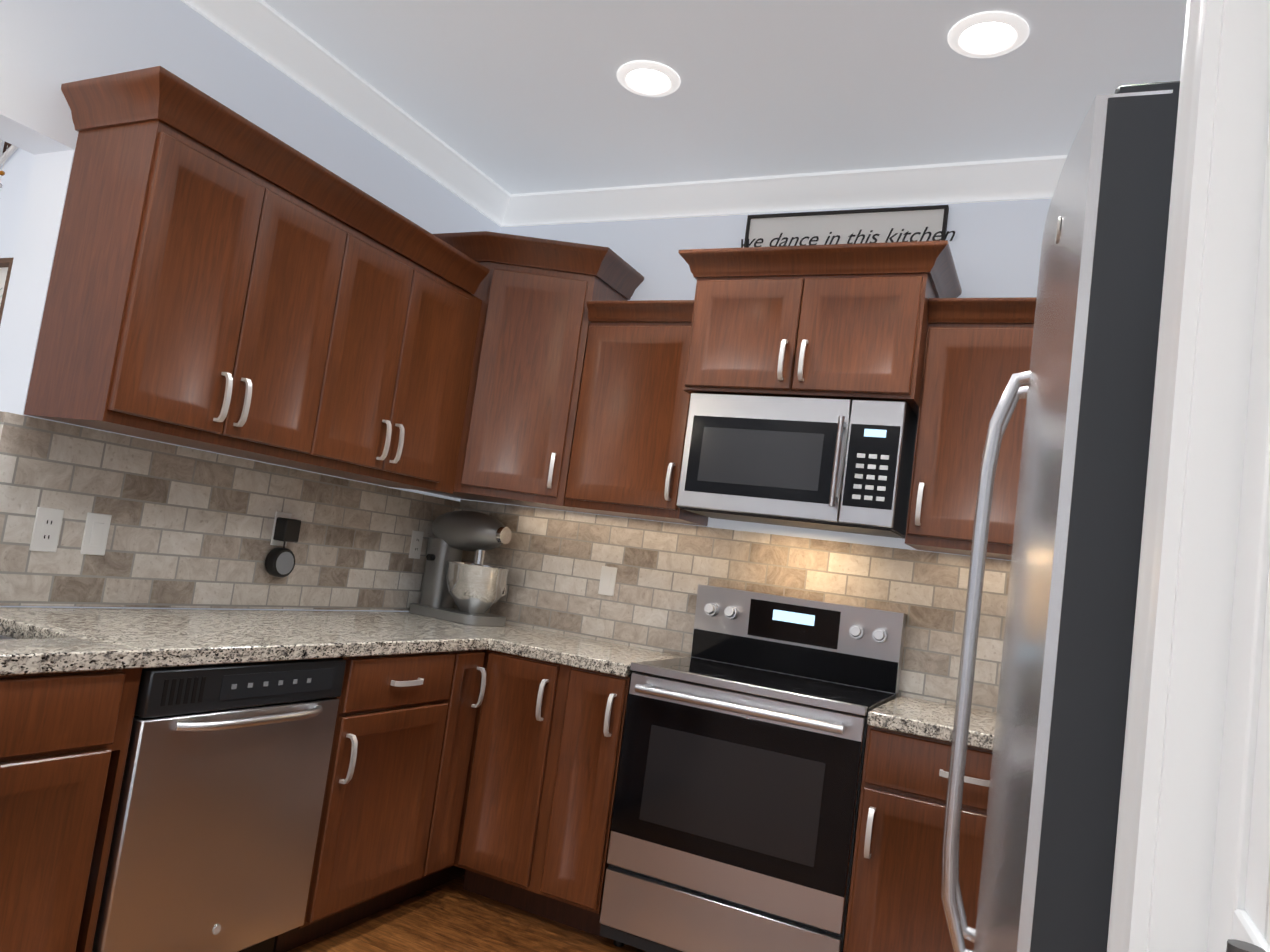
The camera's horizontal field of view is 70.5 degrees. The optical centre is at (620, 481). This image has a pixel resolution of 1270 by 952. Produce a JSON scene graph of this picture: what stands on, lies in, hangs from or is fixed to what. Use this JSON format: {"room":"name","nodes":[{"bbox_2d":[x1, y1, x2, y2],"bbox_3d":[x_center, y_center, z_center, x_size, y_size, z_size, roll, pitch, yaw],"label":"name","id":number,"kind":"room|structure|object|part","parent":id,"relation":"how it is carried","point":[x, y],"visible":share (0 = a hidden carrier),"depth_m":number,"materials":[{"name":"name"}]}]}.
{"room":"kitchen","nodes":[
{"label":"kitchen","id":0,"kind":"room"},
{"bbox_2d":[0,148,33,257],"bbox_3d":[-4.553,-0.328,4.390,5.460,2.671,0.100,5,-6,26],"label":"wall","id":1,"kind":"structure","parent":0,"point":[16,168],"depth_m":3.33,"materials":[{"name":"white paint"}]},
{"bbox_2d":[0,258,13,323],"bbox_3d":[-2.316,-0.652,3.273,0.344,0.311,0.050,5,-6,26],"label":"framed picture","id":2,"kind":"object","parent":1,"relation":"attached to","point":[5,267],"visible":0.2,"depth_m":3.20,"materials":[{"name":"brown wood"}]},
{"bbox_2d":[0,614,142,675],"bbox_3d":[-1.634,0.282,1.626,0.736,0.041,1.170,5,-6,26],"label":"countertop","id":3,"kind":"structure","parent":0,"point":[33,648],"depth_m":1.90,"materials":[{"name":"stone"}]},
{"bbox_2d":[0,635,13,639],"bbox_3d":[-1.615,0.429,1.785,0.530,0.210,0.820,5,-6,26],"label":"sink","id":4,"kind":"object","parent":3,"relation":"in","point":[3,637],"depth_m":2.17,"materials":[{"name":"silver metal"}]},
{"bbox_2d":[0,0,500,611],"bbox_3d":[-2.442,-0.431,0.808,0.210,2.820,7.500,5,-6,26],"label":"wall","id":5,"kind":"structure","parent":0,"point":[48,48],"depth_m":2.51,"materials":[{"name":"white paint"}]},
{"bbox_2d":[0,145,7,187],"bbox_3d":[-1.700,-0.767,2.452,0.034,0.313,0.034,5,-6,26],"label":"suncatcher","id":6,"kind":"object","parent":5,"relation":"hanging from","point":[2,172],"visible":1,"depth_m":2.46,"materials":[{"name":"white glass"}]},
{"bbox_2d":[0,139,17,166],"bbox_3d":[-3.785,-0.409,4.477,4.171,3.050,0.985,5,-6,26],"label":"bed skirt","id":7,"kind":"object","parent":5,"relation":"attached to","point":[11,149],"depth_m":3.37,"materials":[{"name":"white fabric"}]},
{"bbox_2d":[24,74,363,469],"bbox_3d":[-1.211,-0.551,2.627,0.346,0.880,0.674,5,-6,26],"label":"upper cabinet","id":8,"kind":"object","parent":5,"relation":"attached to","point":[225,280],"depth_m":2.40,"materials":[{"name":"brown wood"}]},
{"bbox_2d":[0,411,459,610],"bbox_3d":[-1.205,0.200,3.174,0.022,0.499,1.960,5,-6,26],"label":"tile backsplash","id":9,"kind":"structure","parent":5,"relation":"attached to","point":[190,527],"depth_m":2.83,"materials":[{"name":"tile"}]},
{"bbox_2d":[29,507,63,551],"bbox_3d":[-1.550,0.131,2.432,0.008,0.118,0.072,5,-6,26],"label":"wall outlet plate","id":10,"kind":"object","parent":9,"relation":"attached to","point":[46,529],"depth_m":2.43,"materials":[{"name":"white plastic"}]},
{"bbox_2d":[80,512,111,555],"bbox_3d":[-1.490,0.150,2.557,0.008,0.118,0.072,5,-6,26],"label":"wall outlet plate","id":11,"kind":"object","parent":9,"relation":"attached to","point":[96,531],"depth_m":2.55,"materials":[{"name":"white plastic"}]},
{"bbox_2d":[270,511,291,545],"bbox_3d":[-1.191,0.166,3.161,0.008,0.118,0.072,5,-6,26],"label":"wall outlet plate","id":12,"kind":"object","parent":9,"relation":"attached to","point":[278,514],"depth_m":3.15,"materials":[{"name":"white plastic"}]},
{"bbox_2d":[265,517,300,577],"bbox_3d":[-1.173,0.232,3.143,0.054,0.207,0.104,5,-6,26],"label":"wall speaker","id":13,"kind":"object","parent":9,"relation":"attached to","point":[280,562],"visible":1,"depth_m":3.12,"materials":[{"name":"black plastic"}]},
{"bbox_2d":[408,530,423,558],"bbox_3d":[-0.868,0.269,3.830,0.008,0.118,0.072,5,-6,26],"label":"wall outlet plate","id":14,"kind":"object","parent":9,"relation":"attached to","point":[417,536],"depth_m":3.83,"materials":[{"name":"white plastic"}]},
{"bbox_2d":[181,0,512,226],"bbox_3d":[-2.090,-1.745,0.923,0.100,0.110,7.350,5,-6,26],"label":"crown molding","id":15,"kind":"structure","parent":5,"relation":"attached to","point":[269,34],"depth_m":3.24,"materials":[{"name":"white wood"}]},
{"bbox_2d":[286,194,488,493],"bbox_3d":[-0.899,-0.452,3.273,0.346,0.880,0.775,5,-6,26],"label":"upper cabinet","id":16,"kind":"object","parent":5,"relation":"attached to","point":[398,392],"depth_m":3.15,"materials":[{"name":"brown wood"}]},
{"bbox_2d":[287,875,646,951],"bbox_3d":[-1.419,1.344,2.845,13.000,0.060,12.500,5,-6,26],"label":"floor","id":17,"kind":"structure","parent":0,"point":[453,915],"depth_m":2.90,"materials":[{"name":"brown wood"}]},
{"bbox_2d":[92,658,345,951],"bbox_3d":[-1.225,0.865,2.382,0.678,0.858,0.630,5,-6,26],"label":"dishwasher","id":18,"kind":"object","parent":17,"relation":"on","point":[216,825],"visible":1,"depth_m":2.21,"materials":[{"name":"grey metal"}]},
{"bbox_2d":[273,651,463,951],"bbox_3d":[-1.018,0.938,2.925,0.666,0.862,0.529,5,-6,26],"label":"base cabinet","id":19,"kind":"object","parent":17,"relation":"on","point":[391,814],"depth_m":2.77,"materials":[{"name":"brown wood"}]},
{"bbox_2d":[0,607,555,667],"bbox_3d":[-0.914,0.501,3.008,0.690,0.041,1.976,5,-6,26],"label":"countertop","id":20,"kind":"structure","parent":19,"relation":"on","point":[172,637],"depth_m":2.55,"materials":[{"name":"stone"}]},
{"bbox_2d":[409,510,511,625],"bbox_3d":[-0.649,0.354,3.817,0.422,0.458,0.326,5,-6,26],"label":"stand mixer","id":21,"kind":"object","parent":20,"relation":"on","point":[475,591],"visible":1,"depth_m":3.71,"materials":[{"name":"silver metal"}]},
{"bbox_2d":[428,650,485,889],"bbox_3d":[-0.867,0.986,3.236,0.666,0.862,0.170,5,-6,26],"label":"base cabinet","id":22,"kind":"object","parent":17,"relation":"on","point":[444,870],"depth_m":3.12,"materials":[{"name":"brown wood"}]},
{"bbox_2d":[454,650,565,911],"bbox_3d":[-0.267,1.080,3.380,0.337,0.862,0.616,5,-6,26],"label":"base cabinet","id":23,"kind":"object","parent":17,"relation":"on","point":[538,807],"depth_m":3.12,"materials":[{"name":"brown wood"}]},
{"bbox_2d":[496,633,687,676],"bbox_3d":[-0.081,0.643,3.344,0.522,0.041,0.620,5,-6,26],"label":"countertop","id":24,"kind":"structure","parent":23,"relation":"on","point":[564,649],"depth_m":3.17,"materials":[{"name":"stone"}]},
{"bbox_2d":[530,665,630,937],"bbox_3d":[-0.009,1.104,3.252,0.240,0.862,0.616,5,-6,26],"label":"base cabinet","id":25,"kind":"object","parent":17,"relation":"on","point":[572,863],"depth_m":2.99,"materials":[{"name":"brown wood"}]},
{"bbox_2d":[599,584,906,951],"bbox_3d":[0.453,0.979,3.011,0.766,1.190,0.659,5,-6,26],"label":"range","id":26,"kind":"object","parent":17,"relation":"on","point":[736,802],"visible":0.98,"depth_m":2.81,"materials":[{"name":"grey metal"}]},
{"bbox_2d":[843,726,992,951],"bbox_3d":[1.070,1.203,2.715,0.623,0.862,0.618,5,-6,26],"label":"base cabinet","id":27,"kind":"object","parent":17,"relation":"on","point":[895,904],"depth_m":2.53,"materials":[{"name":"brown wood"}]},
{"bbox_2d":[867,695,995,749],"bbox_3d":[1.273,0.737,2.328,1.249,0.041,1.242,5,-6,26],"label":"countertop","id":28,"kind":"structure","parent":27,"relation":"on","point":[905,714],"depth_m":2.60,"materials":[{"name":"stone"}]},
{"bbox_2d":[941,81,1179,951],"bbox_3d":[0.905,0.540,1.224,0.872,1.845,0.912,6,-5,23],"label":"refrigerator","id":29,"kind":"object","parent":17,"relation":"on","point":[1050,835],"visible":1,"depth_m":0.98,"materials":[{"name":"grey metal"}]},
{"bbox_2d":[263,0,1186,193],"bbox_3d":[-1.034,-1.499,3.094,13.000,0.060,12.500,5,-6,26],"label":"ceiling","id":30,"kind":"structure","parent":0,"point":[520,96],"depth_m":2.90,"materials":[{"name":"white paint"}]},
{"bbox_2d":[617,60,679,96],"bbox_3d":[0.093,-1.321,2.959,0.210,0.013,0.210,5,-6,26],"label":"recessed light","id":31,"kind":"object","parent":30,"relation":"in","point":[648,78],"visible":1,"depth_m":2.95,"materials":[{"name":"white plastic"}]},
{"bbox_2d":[948,11,1028,57],"bbox_3d":[1.021,-1.235,2.498,0.210,0.013,0.210,5,-6,26],"label":"recessed light","id":32,"kind":"object","parent":30,"relation":"in","point":[991,34],"visible":1,"depth_m":2.49,"materials":[{"name":"white plastic"}]},
{"bbox_2d":[460,198,1051,560],"bbox_3d":[0.746,0.232,3.455,3.600,2.820,0.150,5,-6,26],"label":"wall","id":33,"kind":"structure","parent":0,"point":[995,247],"depth_m":3.43,"materials":[{"name":"white paint"}]},
{"bbox_2d":[419,231,643,513],"bbox_3d":[-0.433,-0.436,3.724,0.779,1.030,0.559,5,-6,26],"label":"upper cabinet","id":34,"kind":"object","parent":33,"relation":"attached to","point":[534,295],"visible":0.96,"depth_m":3.55,"materials":[{"name":"brown wood"}]},
{"bbox_2d":[564,300,707,525],"bbox_3d":[0.113,-0.264,3.565,0.485,0.810,0.326,5,-6,26],"label":"upper cabinet","id":35,"kind":"object","parent":33,"relation":"attached to","point":[631,423],"depth_m":3.43,"materials":[{"name":"brown wood"}]},
{"bbox_2d":[454,500,1010,712],"bbox_3d":[0.689,0.478,3.353,3.269,0.532,0.011,5,-6,26],"label":"tile backsplash","id":36,"kind":"structure","parent":33,"relation":"attached to","point":[555,559],"depth_m":3.54,"materials":[{"name":"tile"}]},
{"bbox_2d":[598,566,616,595],"bbox_3d":[-0.051,0.409,3.710,0.072,0.118,0.008,5,-6,26],"label":"wall outlet plate","id":37,"kind":"object","parent":36,"relation":"attached to","point":[608,574],"depth_m":3.71,"materials":[{"name":"white plastic"}]},
{"bbox_2d":[505,155,1066,225],"bbox_3d":[0.940,-1.116,3.427,3.150,0.110,0.100,5,-6,26],"label":"crown molding","id":38,"kind":"structure","parent":33,"relation":"attached to","point":[1030,178],"depth_m":3.53,"materials":[{"name":"white wood"}]},
{"bbox_2d":[676,241,947,408],"bbox_3d":[0.702,-0.516,3.252,0.800,0.500,0.446,5,-6,26],"label":"upper cabinet","id":39,"kind":"object","parent":33,"relation":"attached to","point":[893,321],"depth_m":3.03,"materials":[{"name":"brown wood"}]},
{"bbox_2d":[676,393,917,538],"bbox_3d":[0.634,-0.060,3.199,0.748,0.421,0.449,5,-6,26],"label":"microwave","id":40,"kind":"object","parent":39,"relation":"attached to","point":[838,465],"visible":0.98,"depth_m":3.03,"materials":[{"name":"grey metal"}]},
{"bbox_2d":[741,205,954,247],"bbox_3d":[0.840,-0.849,3.468,0.770,0.400,0.028,5,-6,26],"label":"kitchen sign","id":41,"kind":"object","parent":33,"relation":"attached to","point":[822,225],"visible":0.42,"depth_m":3.46,"materials":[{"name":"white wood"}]},
{"bbox_2d":[905,296,1036,559],"bbox_3d":[1.271,-0.157,2.989,0.505,0.810,0.326,5,-6,26],"label":"upper cabinet","id":42,"kind":"object","parent":33,"relation":"attached to","point":[976,345],"depth_m":2.90,"materials":[{"name":"brown wood"}]},
{"bbox_3d":[2.124,0.081,-0.406,4.000,2.820,0.859,5,-6,26],"label":"wall","id":43,"kind":"structure","parent":0,"visible":0},
{"bbox_2d":[1107,0,1269,951],"bbox_3d":[0.343,0.209,0.440,0.137,2.237,0.637,5,-6,26],"label":"door frame","id":44,"kind":"structure","parent":43,"relation":"attached to","point":[1164,851],"depth_m":0.68,"materials":[{"name":"white"}]},
{"bbox_2d":[1207,114,1269,951],"bbox_3d":[0.310,0.254,0.442,0.094,2.124,0.440,5,-6,26],"label":"pantry door","id":45,"kind":"structure","parent":43,"relation":"in","point":[1240,901],"depth_m":0.58,"materials":[{"name":"white"}]},
{"bbox_3d":[0.206,0.194,0.262,0.058,1.720,0.013,5,-6,26],"label":"pantry door hinges","id":46,"kind":"part","parent":45,"relation":"part of","materials":[{"name":"grey metal"}]}
]}

